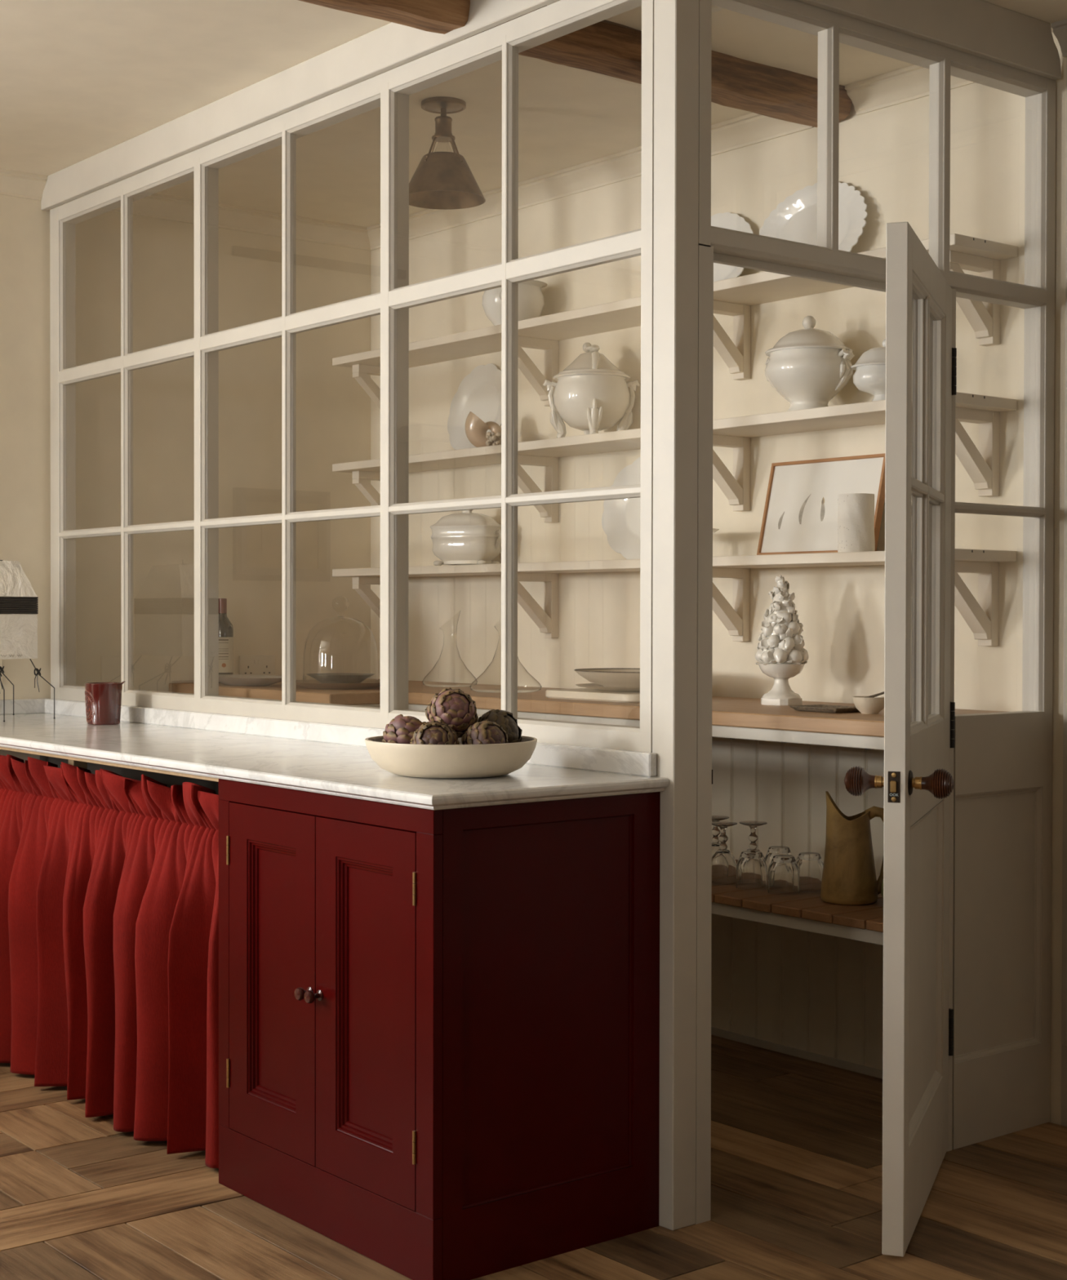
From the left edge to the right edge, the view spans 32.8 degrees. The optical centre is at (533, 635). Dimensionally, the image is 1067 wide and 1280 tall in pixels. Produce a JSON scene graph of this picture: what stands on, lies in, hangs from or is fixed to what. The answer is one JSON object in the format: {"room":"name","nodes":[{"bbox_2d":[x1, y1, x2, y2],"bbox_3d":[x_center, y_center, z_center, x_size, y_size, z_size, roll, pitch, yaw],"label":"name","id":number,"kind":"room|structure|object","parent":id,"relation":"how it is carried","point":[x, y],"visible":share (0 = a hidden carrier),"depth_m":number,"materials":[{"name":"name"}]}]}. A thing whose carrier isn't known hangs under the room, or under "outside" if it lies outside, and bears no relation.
{"room":"kitchen","nodes":[
{"label":"kitchen","id":0,"kind":"room"},
{"bbox_2d":[0,179,370,761],"bbox_3d":[-3.674,-0.100,4.412,7.980,2.780,0.100,0,1,-39],"label":"wall","id":1,"kind":"structure","parent":0,"point":[333,410],"depth_m":6.29,"materials":[{"name":"beige paint"}]},
{"bbox_2d":[0,658,2,683],"bbox_3d":[-1.825,0.113,5.833,0.240,0.085,0.009,0,1,-39],"label":"switch plate","id":2,"kind":"object","parent":1,"relation":"attached to","point":[1,660],"visible":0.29,"depth_m":5.90,"materials":[{"name":"beige paint"}]},
{"bbox_2d":[0,168,370,250],"bbox_3d":[-3.624,-1.453,4.337,7.780,0.072,0.052,0,1,-39],"label":"crown molding","id":3,"kind":"structure","parent":1,"relation":"attached to","point":[12,183],"depth_m":6.39,"materials":[{"name":"beige paint"}]},
{"bbox_2d":[239,655,275,675],"bbox_3d":[-0.990,0.114,6.503,0.146,0.086,0.011,0,1,-39],"label":"wall socket","id":4,"kind":"object","parent":1,"relation":"attached to","point":[248,664],"visible":0.92,"depth_m":6.50,"materials":[{"name":"white plastic"}]},
{"bbox_2d":[0,1035,1066,1279],"bbox_3d":[-1.257,1.281,1.421,7.980,0.100,7.820,0,1,-39],"label":"floor","id":5,"kind":"structure","parent":0,"point":[797,1143],"depth_m":3.82,"materials":[{"name":"brown wood"}]},
{"bbox_2d":[0,746,218,795],"bbox_3d":[-1.147,0.743,4.997,0.560,0.888,2.170,0,1,-39],"label":"base cabinet","id":6,"kind":"object","parent":5,"relation":"on","point":[168,778],"visible":0.09,"depth_m":5.18,"materials":[{"name":"brown wood"}]},
{"bbox_2d":[0,713,669,810],"bbox_3d":[-0.897,0.288,4.657,0.590,0.030,3.008,0,1,-39],"label":"countertop","id":7,"kind":"structure","parent":6,"relation":"on","point":[350,771],"depth_m":3.98,"materials":[{"name":"white stone"}]},
{"bbox_2d":[0,698,45,715],"bbox_3d":[-1.836,0.234,5.816,0.600,0.048,0.022,0,1,-39],"label":"marble upstand","id":8,"kind":"object","parent":7,"relation":"on","point":[22,706],"visible":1,"depth_m":5.94,"materials":[{"name":"white stone"}]},
{"bbox_2d":[0,560,55,721],"bbox_3d":[-1.639,0.007,5.652,0.239,0.507,0.377,0,1,-39],"label":"lamp","id":9,"kind":"object","parent":7,"relation":"on","point":[18,631],"visible":1,"depth_m":5.49,"materials":[{"name":"white"}]},
{"bbox_2d":[84,680,124,724],"bbox_3d":[-1.279,0.199,5.397,0.110,0.129,0.109,0,1,-39],"label":"candle cup","id":10,"kind":"object","parent":7,"relation":"on","point":[103,700],"visible":1,"depth_m":5.35,"materials":[{"name":"red ceramic"}]},
{"bbox_2d":[44,698,656,777],"bbox_3d":[-0.680,0.248,4.840,0.022,0.048,2.950,0,1,-39],"label":"marble upstand","id":11,"kind":"object","parent":7,"relation":"on","point":[571,757],"visible":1,"depth_m":4.68,"materials":[{"name":"white stone"}]},
{"bbox_2d":[364,735,537,778],"bbox_3d":[-0.169,0.249,3.744,0.352,0.073,0.354,0,1,-39],"label":"shallow bowl","id":12,"kind":"object","parent":7,"relation":"on","point":[460,761],"visible":0.88,"depth_m":3.61,"materials":[{"name":"ceramic"}]},
{"bbox_2d":[382,714,426,744],"bbox_3d":[-0.262,0.211,3.754,0.101,0.099,0.100,0,1,-18],"label":"artichoke","id":13,"kind":"object","parent":12,"relation":"in","point":[401,729],"visible":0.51,"depth_m":3.72,"materials":[{"name":"purple food"}]},
{"bbox_2d":[409,720,459,744],"bbox_3d":[-0.199,0.222,3.663,0.099,0.100,0.099,0,1,22],"label":"artichoke","id":14,"kind":"object","parent":12,"relation":"in","point":[434,732],"visible":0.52,"depth_m":3.64,"materials":[{"name":"purple food"}]},
{"bbox_2d":[425,688,478,737],"bbox_3d":[-0.168,0.163,3.752,0.107,0.109,0.104,0,1,-29],"label":"artichoke","id":15,"kind":"object","parent":12,"relation":"in","point":[455,708],"visible":0.84,"depth_m":3.72,"materials":[{"name":"purple food"}]},
{"bbox_2d":[461,720,508,744],"bbox_3d":[-0.098,0.220,3.683,0.095,0.096,0.095,0,1,22],"label":"artichoke","id":16,"kind":"object","parent":12,"relation":"in","point":[484,732],"visible":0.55,"depth_m":3.65,"materials":[{"name":"purple food"}]},
{"bbox_2d":[475,709,522,742],"bbox_3d":[-0.076,0.207,3.788,0.104,0.107,0.104,0,1,26],"label":"artichoke","id":17,"kind":"object","parent":12,"relation":"in","point":[504,718],"visible":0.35,"depth_m":3.76,"materials":[{"name":"food"}]},
{"bbox_2d":[218,778,660,1279],"bbox_3d":[-0.229,0.759,3.823,0.600,0.888,0.806,0,1,-39],"label":"base cabinet","id":18,"kind":"object","parent":5,"relation":"on","point":[439,1029],"visible":0.97,"depth_m":3.56,"materials":[{"name":"red paint"}]},
{"bbox_2d":[356,703,884,750],"bbox_3d":[-0.203,0.701,5.220,0.292,0.970,3.006,0,1,-39],"label":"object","id":19,"kind":"structure","parent":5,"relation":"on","point":[864,742],"depth_m":4.44,"materials":[{"name":"beige paint"}]},
{"bbox_2d":[168,678,1004,737],"bbox_3d":[-0.001,0.197,5.376,0.829,0.036,3.007,0,1,-39],"label":"countertop","id":20,"kind":"structure","parent":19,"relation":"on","point":[749,713],"depth_m":4.97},
{"bbox_2d":[218,598,233,683],"bbox_3d":[-1.087,0.017,6.343,0.076,0.296,0.076,0,1,-39],"label":"wine bottle","id":21,"kind":"object","parent":20,"relation":"on","point":[225,626],"visible":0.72,"depth_m":6.32,"materials":[{"name":"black glass"}]},
{"bbox_2d":[218,674,281,686],"bbox_3d":[-0.968,0.153,6.132,0.236,0.030,0.436,0,1,-39],"label":"oval platter","id":22,"kind":"object","parent":20,"relation":"on","point":[249,680],"visible":0.9,"depth_m":6.04,"materials":[{"name":"white ceramic"}]},
{"bbox_2d":[295,679,380,689],"bbox_3d":[-0.628,0.160,5.909,0.370,0.022,0.370,0,1,-39],"label":"round plate","id":23,"kind":"object","parent":20,"relation":"on","point":[313,683],"visible":0.76,"depth_m":5.79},
{"bbox_2d":[306,672,374,683],"bbox_3d":[-0.628,0.145,5.909,0.224,0.040,0.224,0,1,-39],"label":"dish","id":24,"kind":"object","parent":23,"relation":"on","point":[330,677],"visible":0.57,"depth_m":5.84,"materials":[{"name":"grey ceramic"}]},
{"bbox_2d":[302,596,377,683],"bbox_3d":[-0.628,0.015,5.908,0.245,0.286,0.245,0,1,-39],"label":"glass dome","id":25,"kind":"object","parent":24,"relation":"on","point":[336,597],"visible":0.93,"depth_m":5.89,"materials":[{"name":"clear glass"}]},
{"bbox_2d":[422,611,477,687],"bbox_3d":[-0.280,0.041,6.073,0.184,0.256,0.184,0,1,-39],"label":"glass decanter","id":26,"kind":"object","parent":20,"relation":"on","point":[441,686],"visible":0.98,"depth_m":6.08,"materials":[{"name":"clear glass"}]},
{"bbox_2d":[470,626,541,693],"bbox_3d":[-0.086,0.041,5.657,0.224,0.267,0.224,0,1,-39],"label":"glass decanter","id":27,"kind":"object","parent":20,"relation":"on","point":[477,691],"visible":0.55,"depth_m":5.67,"materials":[{"name":"clear glass"}]},
{"bbox_2d":[545,688,639,702],"bbox_3d":[0.256,0.169,5.177,0.290,0.024,0.410,0,1,-39],"label":"serving board","id":28,"kind":"object","parent":20,"relation":"on","point":[580,694],"visible":0.51,"depth_m":5.08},
{"bbox_2d":[575,683,639,691],"bbox_3d":[0.278,0.149,5.181,0.316,0.016,0.316,0,1,-39],"label":"plate","id":29,"kind":"object","parent":28,"relation":"on","point":[593,686],"visible":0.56,"depth_m":5.09,"materials":[{"name":"white ceramic"}]},
{"bbox_2d":[573,667,639,687],"bbox_3d":[0.289,0.123,5.184,0.322,0.048,0.380,0,1,-39],"label":"oval dish","id":30,"kind":"object","parent":29,"relation":"on","point":[610,677],"visible":0.59,"depth_m":5.08,"materials":[{"name":"ceramic"}]},
{"bbox_2d":[755,574,808,705],"bbox_3d":[0.667,0.011,4.883,0.137,0.349,0.143,0,1,-15],"label":"topiary","id":31,"kind":"object","parent":20,"relation":"on","point":[780,655],"visible":1,"depth_m":4.84,"materials":[{"name":"beige ceramic"}]},
{"bbox_2d":[758,662,804,678],"bbox_3d":[0.667,0.095,4.880,0.125,0.041,0.125,0,1,-39],"label":"bowl","id":32,"kind":"object","parent":31,"relation":"attached to","point":[775,670],"depth_m":4.84,"materials":[{"name":"beige ceramic"}]},
{"bbox_2d":[789,704,859,713],"bbox_3d":[0.738,0.183,4.538,0.116,0.013,0.159,0,1,-39],"label":"tray","id":33,"kind":"object","parent":20,"relation":"on","point":[811,708],"visible":0.82,"depth_m":4.52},
{"bbox_2d":[852,691,884,714],"bbox_3d":[0.824,0.161,4.446,0.086,0.060,0.086,1,1,36],"label":"bowl","id":34,"kind":"object","parent":20,"relation":"on","point":[874,704],"visible":0.95,"depth_m":4.42,"materials":[{"name":"ceramic"}]},
{"bbox_2d":[652,0,698,1231],"bbox_3d":[0.289,-0.135,3.702,0.066,2.680,0.066,0,1,-39],"label":"post","id":35,"kind":"object","parent":5,"relation":"on","point":[676,22],"visible":1,"depth_m":3.68,"materials":[{"name":"beige paint"}]},
{"bbox_2d":[711,859,883,945],"bbox_3d":[0.449,0.923,5.068,0.522,0.533,1.948,0,1,-39],"label":"slatted shelf","id":36,"kind":"object","parent":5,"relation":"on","point":[803,911],"visible":0.12,"depth_m":4.46,"materials":[{"name":"beige paint"}]},
{"bbox_2d":[711,815,728,856],"bbox_3d":[0.499,0.576,4.967,0.077,0.161,0.078,0,1,-12],"label":"goblet","id":37,"kind":"object","parent":36,"relation":"on","point":[716,832],"visible":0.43,"depth_m":4.96,"materials":[{"name":"clear glass"}]},
{"bbox_2d":[711,842,719,856],"bbox_3d":[0.499,0.612,4.968,0.077,0.090,0.078,0,1,-39],"label":"bowl","id":38,"kind":"object","parent":37,"relation":"on","point":[715,846],"depth_m":4.95,"materials":[{"name":"clear glass"}]},
{"bbox_2d":[711,821,737,884],"bbox_3d":[0.504,0.578,4.824,0.077,0.161,0.078,0,1,-12],"label":"goblet","id":39,"kind":"object","parent":36,"relation":"on","point":[723,862],"visible":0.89,"depth_m":4.80,"materials":[{"name":"clear glass"}]},
{"bbox_2d":[711,849,736,884],"bbox_3d":[0.504,0.613,4.825,0.077,0.090,0.078,0,1,-39],"label":"bowl","id":40,"kind":"object","parent":39,"relation":"attached to","point":[723,862],"depth_m":4.80,"materials":[{"name":"clear glass"}]},
{"bbox_2d":[736,850,767,890],"bbox_3d":[0.570,0.612,4.736,0.082,0.095,0.082,0,1,-39],"label":"tumbler","id":41,"kind":"object","parent":36,"relation":"on","point":[751,866],"visible":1,"depth_m":4.71,"materials":[{"name":"clear glass"}]},
{"bbox_2d":[739,821,767,858],"bbox_3d":[0.586,0.578,4.838,0.077,0.161,0.078,0,1,-12],"label":"goblet","id":42,"kind":"object","parent":36,"relation":"on","point":[753,837],"visible":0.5,"depth_m":4.83,"materials":[{"name":"clear glass"}]},
{"bbox_2d":[746,848,764,858],"bbox_3d":[0.586,0.613,4.839,0.077,0.090,0.078,0,1,-39],"label":"bowl","id":43,"kind":"object","parent":42,"relation":"on","point":[747,849],"depth_m":4.83,"materials":[{"name":"clear glass"}]},
{"bbox_2d":[764,845,791,875],"bbox_3d":[0.654,0.611,4.830,0.082,0.095,0.082,0,1,-39],"label":"tumbler","id":44,"kind":"object","parent":36,"relation":"on","point":[776,850],"visible":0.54,"depth_m":4.81,"materials":[{"name":"clear glass"}]},
{"bbox_2d":[767,854,799,895],"bbox_3d":[0.642,0.613,4.655,0.082,0.095,0.082,0,1,-39],"label":"tumbler","id":45,"kind":"object","parent":36,"relation":"on","point":[783,877],"visible":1,"depth_m":4.62,"materials":[{"name":"clear glass"}]},
{"bbox_2d":[795,852,823,892],"bbox_3d":[0.716,0.613,4.706,0.082,0.095,0.082,0,1,-39],"label":"tumbler","id":46,"kind":"object","parent":36,"relation":"on","point":[811,864],"visible":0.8,"depth_m":4.67,"materials":[{"name":"clear glass"}]},
{"bbox_2d":[820,791,884,905],"bbox_3d":[0.793,0.526,4.518,0.148,0.274,0.154,0,1,-39],"label":"jug","id":47,"kind":"object","parent":36,"relation":"on","point":[849,873],"visible":0.93,"depth_m":4.47,"materials":[{"name":"brown ceramic"}]},
{"bbox_2d":[880,879,883,897],"bbox_3d":[0.915,0.626,4.449,0.124,0.075,0.124,0,1,-39],"label":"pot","id":48,"kind":"object","parent":36,"relation":"on","point":[882,890],"visible":0.02,"depth_m":4.45,"materials":[{"name":"ceramic"}]},
{"bbox_2d":[0,0,1066,226],"bbox_3d":[-1.252,-1.499,1.387,7.980,0.100,7.820,0,1,-39],"label":"ceiling","id":49,"kind":"structure","parent":0,"point":[80,80],"depth_m":4.94,"materials":[{"name":"paint"}]},
{"bbox_2d":[40,0,558,210],"bbox_3d":[-0.662,-1.438,4.801,0.022,0.103,3.042,0,1,-39],"label":"frieze","id":50,"kind":"object","parent":49,"relation":"attached to","point":[392,45],"visible":1,"depth_m":4.82,"materials":[{"name":"beige paint"}]},
{"bbox_2d":[299,0,470,34],"bbox_3d":[-2.688,-1.414,2.174,6.428,0.094,0.152,0,1,-39],"label":"ceiling beam","id":51,"kind":"structure","parent":49,"relation":"attached to","point":[440,16],"depth_m":4.08,"materials":[{"name":"brown wood"}]},
{"bbox_2d":[408,96,485,209],"bbox_3d":[-0.252,-1.357,5.084,0.237,0.271,0.237,0,1,-39],"label":"ceiling lamp","id":52,"kind":"object","parent":49,"relation":"attached to","point":[443,180],"visible":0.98,"depth_m":5.04,"materials":[{"name":"brown metal"}]},
{"bbox_2d":[434,115,452,134],"bbox_3d":[-0.252,-1.423,5.083,0.050,0.054,0.050,0,1,-39],"label":"socket","id":53,"kind":"object","parent":52,"relation":"attached to","point":[442,123],"depth_m":5.06,"materials":[{"name":"brown metal"}]},
{"bbox_2d":[464,4,852,127],"bbox_3d":[0.350,-1.443,4.617,1.200,0.086,0.170,0,1,-39],"label":"ceiling beam","id":54,"kind":"structure","parent":49,"relation":"attached to","point":[606,47],"depth_m":4.65,"materials":[{"name":"brown wood"}]},
{"bbox_2d":[370,31,1066,1126],"bbox_3d":[1.804,-0.084,3.864,0.130,2.780,7.620,0,1,-39],"label":"wall","id":55,"kind":"structure","parent":0,"point":[883,153],"depth_m":5.20,"materials":[{"name":"beige paint"}]},
{"bbox_2d":[377,703,884,1070],"bbox_3d":[0.328,0.699,5.644,0.009,0.965,3.014,0,1,-39],"label":"panelling","id":56,"kind":"object","parent":55,"relation":"attached to","point":[821,994],"visible":0.14,"depth_m":5.13,"materials":[{"name":"beige paint"}]},
{"bbox_2d":[366,64,974,250],"bbox_3d":[0.298,-1.462,5.625,0.052,0.072,2.960,0,1,-39],"label":"crown molding","id":57,"kind":"structure","parent":55,"relation":"attached to","point":[908,83],"depth_m":5.63,"materials":[{"name":"beige paint"}]},
{"bbox_2d":[332,548,1016,645],"bbox_3d":[0.241,-0.107,5.551,0.250,0.239,2.782,0,1,-39],"label":"wall shelf","id":58,"kind":"object","parent":55,"relation":"attached to","point":[981,617],"visible":0.61,"depth_m":5.24,"materials":[{"name":"paint"}]},
{"bbox_2d":[430,509,501,565],"bbox_3d":[-0.224,-0.335,6.112,0.275,0.202,0.157,0,1,25],"label":"tureen","id":59,"kind":"object","parent":58,"relation":"on","point":[466,537],"visible":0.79,"depth_m":6.05,"materials":[{"name":"beige ceramic"}]},
{"bbox_2d":[431,526,501,560],"bbox_3d":[-0.224,-0.307,6.112,0.233,0.114,0.154,0,1,25],"label":"bowl","id":60,"kind":"object","parent":59,"relation":"attached to","point":[449,543],"depth_m":6.05,"materials":[{"name":"beige ceramic"}]},
{"bbox_2d":[601,456,640,559],"bbox_3d":[0.359,-0.392,5.548,0.066,0.332,0.435,0,1,-39],"label":"platter","id":61,"kind":"object","parent":58,"relation":"on","point":[620,518],"visible":0.21,"depth_m":5.64,"materials":[{"name":"white ceramic"}]},
{"bbox_2d":[756,453,884,555],"bbox_3d":[0.794,-0.354,4.989,0.082,0.270,0.420,0,1,-39],"label":"framed print","id":62,"kind":"object","parent":58,"relation":"on","point":[800,514],"visible":0.71,"depth_m":5.01,"materials":[{"name":"white paper"}]},
{"bbox_2d":[837,493,875,552],"bbox_3d":[0.839,-0.291,4.718,0.096,0.152,0.096,0,1,-39],"label":"vase","id":63,"kind":"object","parent":58,"relation":"on","point":[855,516],"visible":0.93,"depth_m":4.68,"materials":[{"name":"ceramic"}]},
{"bbox_2d":[332,391,1017,522],"bbox_3d":[0.242,-0.486,5.547,0.250,0.239,2.782,0,1,-39],"label":"wall shelf","id":64,"kind":"object","parent":55,"relation":"attached to","point":[982,465],"visible":0.6,"depth_m":5.21,"materials":[{"name":"paint"}]},
{"bbox_2d":[447,363,501,449],"bbox_3d":[-0.190,-0.773,6.217,0.077,0.318,0.325,0,1,-39],"label":"plate","id":65,"kind":"object","parent":64,"relation":"on","point":[479,393],"visible":0.64,"depth_m":6.25,"materials":[{"name":"white ceramic"}]},
{"bbox_2d":[464,411,501,447],"bbox_3d":[-0.151,-0.672,5.935,0.150,0.125,0.095,1,1,35],"label":"shell","id":66,"kind":"object","parent":64,"relation":"on","point":[476,429],"visible":0.88,"depth_m":5.92,"materials":[{"name":"beige ceramic"}]},
{"bbox_2d":[542,342,639,437],"bbox_3d":[0.179,-0.754,5.606,0.240,0.306,0.240,0,1,-39],"label":"tureen","id":67,"kind":"object","parent":64,"relation":"on","point":[591,394],"visible":0.98,"depth_m":5.53,"materials":[{"name":"beige ceramic"}]},
{"bbox_2d":[552,374,630,431],"bbox_3d":[0.179,-0.714,5.606,0.238,0.159,0.238,0,1,-39],"label":"bowl","id":68,"kind":"object","parent":67,"relation":"attached to","point":[585,402],"depth_m":5.52,"materials":[{"name":"beige ceramic"}]},
{"bbox_2d":[764,315,854,411],"bbox_3d":[0.745,-0.730,4.903,0.237,0.268,0.237,0,1,6],"label":"tureen","id":69,"kind":"object","parent":64,"relation":"on","point":[809,366],"visible":0.93,"depth_m":4.82,"materials":[{"name":"beige ceramic"}]},
{"bbox_2d":[764,347,853,411],"bbox_3d":[0.745,-0.682,4.904,0.237,0.171,0.237,0,1,-39],"label":"bowl","id":70,"kind":"object","parent":69,"relation":"attached to","point":[807,378],"depth_m":4.82,"materials":[{"name":"beige ceramic"}]},
{"bbox_2d":[850,338,885,400],"bbox_3d":[0.915,-0.681,4.701,0.175,0.175,0.169,0,1,-39],"label":"tureen","id":71,"kind":"object","parent":64,"relation":"on","point":[869,375],"visible":0.38,"depth_m":4.65,"materials":[{"name":"white ceramic"}]},
{"bbox_2d":[853,364,885,400],"bbox_3d":[0.914,-0.646,4.701,0.164,0.105,0.158,0,1,-39],"label":"bowl","id":72,"kind":"object","parent":71,"relation":"attached to","point":[870,379],"depth_m":4.66,"materials":[{"name":"white ceramic"}]},
{"bbox_2d":[332,233,1017,409],"bbox_3d":[0.242,-0.868,5.542,0.250,0.239,2.782,0,1,-39],"label":"wall shelf","id":73,"kind":"object","parent":55,"relation":"attached to","point":[734,296],"visible":0.64,"depth_m":5.26,"materials":[{"name":"paint"}]},
{"bbox_2d":[481,280,547,325],"bbox_3d":[-0.066,-1.067,5.908,0.224,0.150,0.224,0,1,-39],"label":"pot","id":74,"kind":"object","parent":73,"relation":"on","point":[531,297],"visible":0.44,"depth_m":5.84,"materials":[{"name":"white ceramic"}]},
{"bbox_2d":[711,212,753,281],"bbox_3d":[0.524,-1.114,5.330,0.072,0.260,0.347,0,1,-37],"label":"platter","id":75,"kind":"object","parent":73,"relation":"on","point":[729,220],"visible":0.18,"depth_m":5.29,"materials":[{"name":"white ceramic"}]},
{"bbox_2d":[759,181,867,251],"bbox_3d":[0.767,-1.119,5.025,0.076,0.278,0.413,0,1,-37],"label":"platter","id":76,"kind":"object","parent":73,"relation":"on","point":[794,219],"visible":0.51,"depth_m":5.05,"materials":[{"name":"white ceramic"}]},
{"bbox_2d":[711,1026,882,1079],"bbox_3d":[0.322,1.171,5.644,0.008,0.022,3.015,0,1,-39],"label":"baseboard","id":77,"kind":"structure","parent":55,"relation":"attached to","point":[862,1069],"depth_m":5.11,"materials":[{"name":"beige paint"}]},
{"bbox_2d":[695,0,1055,1224],"bbox_3d":[0.777,-0.081,4.111,1.207,2.565,0.090,0,1,-39],"label":"door frame","id":78,"kind":"structure","parent":55,"relation":"in","point":[1001,797],"depth_m":4.30,"materials":[{"name":"beige paint"}]},
{"bbox_2d":[844,221,956,1257],"bbox_3d":[0.822,0.199,3.854,0.210,1.990,0.779,0,1,19],"label":"door","id":79,"kind":"structure","parent":78,"relation":"attached to","point":[917,782],"depth_m":3.71,"materials":[{"name":"beige paint"}]},
{"bbox_2d":[797,0,1061,79],"bbox_3d":[0.787,-1.415,4.029,1.268,0.125,0.021,0,1,-39],"label":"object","id":80,"kind":"object","parent":55,"relation":"attached to","point":[981,28],"visible":1,"depth_m":4.20,"materials":[{"name":"beige paint"}]},
{"bbox_2d":[1051,18,1066,57],"bbox_3d":[2.707,-1.421,2.621,0.052,0.072,4.578,0,1,-39],"label":"crown molding","id":81,"kind":"structure","parent":55,"relation":"attached to","point":[1060,28],"depth_m":4.39,"materials":[{"name":"beige paint"}]},
{"bbox_3d":[-0.662,0.762,4.888,0.052,1.055,2.952,0,1,-39],"label":"wall","id":82,"kind":"structure","parent":0,"visible":0},
{"bbox_2d":[49,0,653,752],"bbox_3d":[-0.661,-0.577,4.871,0.056,1.621,2.952,0,1,-39],"label":"window","id":83,"kind":"structure","parent":82,"relation":"in","point":[390,90],"depth_m":4.57,"materials":[{"name":"beige paint"}]},
{"bbox_3d":[-1.294,0.430,4.873,0.009,0.009,2.174,0,1,-39],"label":"curtain rod","id":84,"kind":"object","parent":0,"visible":0},
{"bbox_2d":[0,754,218,1168],"bbox_3d":[-1.145,0.752,4.618,0.153,0.856,1.569,0,1,-40],"label":"curtain","id":85,"kind":"object","parent":84,"relation":"hanging from","point":[109,880],"visible":0.91,"depth_m":4.46,"materials":[{"name":"fabric"}]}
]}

